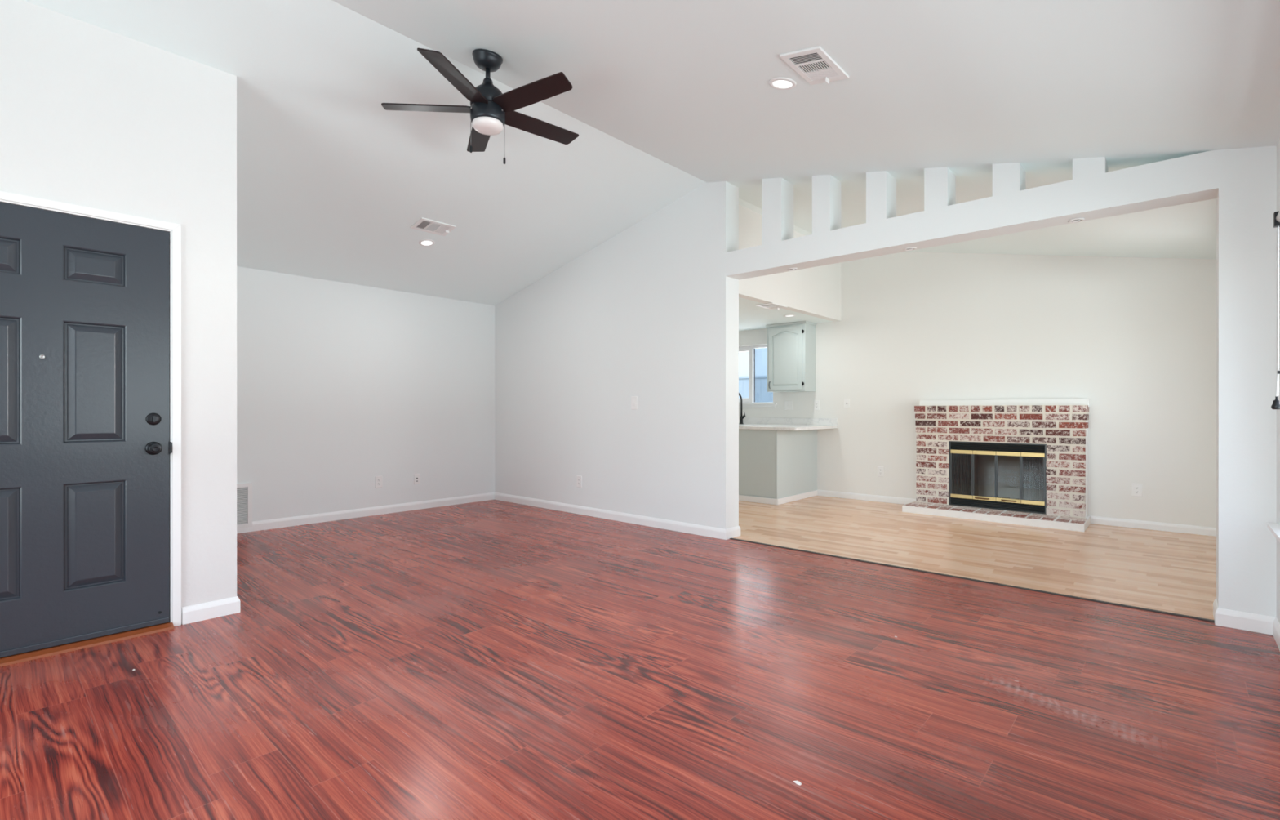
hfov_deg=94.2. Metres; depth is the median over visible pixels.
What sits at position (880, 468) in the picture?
wall outlet
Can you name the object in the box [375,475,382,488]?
wall outlet
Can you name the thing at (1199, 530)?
baseboard
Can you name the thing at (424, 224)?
ceiling vent
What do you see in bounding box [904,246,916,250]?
recessed light
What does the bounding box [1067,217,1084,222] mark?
recessed light
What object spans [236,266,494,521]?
wall
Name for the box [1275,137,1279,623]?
wall
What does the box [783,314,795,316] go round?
recessed light
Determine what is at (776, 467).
base cabinet
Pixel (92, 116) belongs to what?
wall
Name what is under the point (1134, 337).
wall
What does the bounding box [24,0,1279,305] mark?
ceiling
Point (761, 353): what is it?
sky
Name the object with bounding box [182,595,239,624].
baseboard
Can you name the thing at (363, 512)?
baseboard
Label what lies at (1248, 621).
baseboard
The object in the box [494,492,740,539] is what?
baseboard
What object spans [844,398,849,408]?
plate
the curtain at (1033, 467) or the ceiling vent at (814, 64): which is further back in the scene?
the curtain at (1033, 467)
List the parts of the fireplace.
glass door, glass door, insert frame, glass door, glass door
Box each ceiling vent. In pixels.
[410,217,456,235]
[755,302,787,309]
[779,45,848,84]
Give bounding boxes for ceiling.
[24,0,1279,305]
[738,297,832,331]
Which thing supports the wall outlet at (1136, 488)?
attached to the wall at (1134, 337)
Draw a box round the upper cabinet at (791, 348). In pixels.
[765,320,816,391]
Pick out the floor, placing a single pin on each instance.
(491, 659)
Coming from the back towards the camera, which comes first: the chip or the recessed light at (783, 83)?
the recessed light at (783, 83)
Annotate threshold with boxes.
[0,622,174,666]
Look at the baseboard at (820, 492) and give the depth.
7.40 m
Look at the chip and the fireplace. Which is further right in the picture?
the fireplace
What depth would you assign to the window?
8.58 m
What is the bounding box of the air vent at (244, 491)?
[236,482,252,528]
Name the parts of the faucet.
spout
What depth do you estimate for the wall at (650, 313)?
5.27 m
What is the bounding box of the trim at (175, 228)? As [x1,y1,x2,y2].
[0,191,181,626]
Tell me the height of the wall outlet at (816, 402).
0.126 m
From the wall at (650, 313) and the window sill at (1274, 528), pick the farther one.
the wall at (650, 313)
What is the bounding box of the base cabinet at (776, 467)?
[738,428,817,505]
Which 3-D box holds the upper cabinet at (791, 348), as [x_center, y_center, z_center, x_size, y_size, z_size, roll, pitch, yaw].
[2.000,-0.692,7.907,0.583,0.898,0.343,0,0,42]
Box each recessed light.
[418,239,435,245]
[768,76,796,89]
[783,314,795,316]
[787,267,797,270]
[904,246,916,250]
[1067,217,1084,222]
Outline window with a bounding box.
[738,344,773,403]
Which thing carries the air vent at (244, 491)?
in the wall at (341, 386)
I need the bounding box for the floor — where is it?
[0,495,1279,819]
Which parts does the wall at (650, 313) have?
post, post, post, post, post, post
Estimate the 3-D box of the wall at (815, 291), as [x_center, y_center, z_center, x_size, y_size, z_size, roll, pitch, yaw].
[1.592,-1.580,6.599,0.100,0.876,2.834,0,0,42]
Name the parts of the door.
knob, knob handle, strike plate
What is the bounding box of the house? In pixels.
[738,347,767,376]
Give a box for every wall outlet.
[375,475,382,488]
[577,475,582,487]
[813,400,819,409]
[877,466,884,476]
[1131,483,1142,497]
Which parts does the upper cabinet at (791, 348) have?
cabinet door, crown moulding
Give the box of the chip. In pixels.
[793,780,801,785]
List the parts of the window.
sash, screen frame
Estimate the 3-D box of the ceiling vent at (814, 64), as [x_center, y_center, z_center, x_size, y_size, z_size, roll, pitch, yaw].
[0.845,-1.656,2.870,0.202,0.050,0.330,0,0,42]
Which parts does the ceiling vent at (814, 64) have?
damper lever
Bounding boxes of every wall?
[0,0,236,624]
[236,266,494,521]
[494,145,1276,617]
[738,204,840,321]
[738,251,1216,527]
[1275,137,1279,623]
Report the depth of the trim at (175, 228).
3.10 m
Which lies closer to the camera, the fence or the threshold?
the threshold
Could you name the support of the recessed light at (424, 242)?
in the ceiling at (666, 100)
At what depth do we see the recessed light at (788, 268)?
4.89 m
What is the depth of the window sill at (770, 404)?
8.40 m
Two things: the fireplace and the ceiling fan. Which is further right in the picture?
the fireplace
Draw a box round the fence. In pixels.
[738,375,773,402]
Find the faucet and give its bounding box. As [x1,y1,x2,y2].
[738,392,745,423]
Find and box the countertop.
[738,423,836,430]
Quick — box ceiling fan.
[381,47,578,164]
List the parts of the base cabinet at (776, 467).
panel, trim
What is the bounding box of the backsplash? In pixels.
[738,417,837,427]
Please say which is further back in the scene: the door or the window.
the window
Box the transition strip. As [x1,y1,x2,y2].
[729,537,1214,622]
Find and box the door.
[0,200,172,657]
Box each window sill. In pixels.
[738,402,777,407]
[1266,522,1279,542]
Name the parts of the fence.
cap rail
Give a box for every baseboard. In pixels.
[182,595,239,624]
[236,492,494,533]
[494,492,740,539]
[817,489,916,504]
[1090,515,1216,536]
[1213,598,1275,635]
[1272,617,1279,650]
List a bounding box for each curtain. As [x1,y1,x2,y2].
[952,453,971,495]
[1022,456,1043,501]
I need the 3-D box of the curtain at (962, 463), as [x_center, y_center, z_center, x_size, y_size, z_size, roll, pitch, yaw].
[3.564,0.691,6.560,0.212,0.490,0.029,0,0,42]
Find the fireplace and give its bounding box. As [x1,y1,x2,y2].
[902,398,1090,531]
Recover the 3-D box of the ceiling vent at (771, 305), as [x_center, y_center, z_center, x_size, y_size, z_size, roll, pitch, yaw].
[1.442,-1.126,6.502,0.205,0.030,0.330,0,0,42]
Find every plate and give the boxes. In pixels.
[413,473,419,484]
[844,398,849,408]
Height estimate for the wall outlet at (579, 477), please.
0.126 m
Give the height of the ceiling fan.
0.621 m
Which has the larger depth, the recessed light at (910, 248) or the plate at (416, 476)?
the plate at (416, 476)
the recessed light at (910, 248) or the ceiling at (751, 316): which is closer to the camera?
the recessed light at (910, 248)
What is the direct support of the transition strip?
on the floor

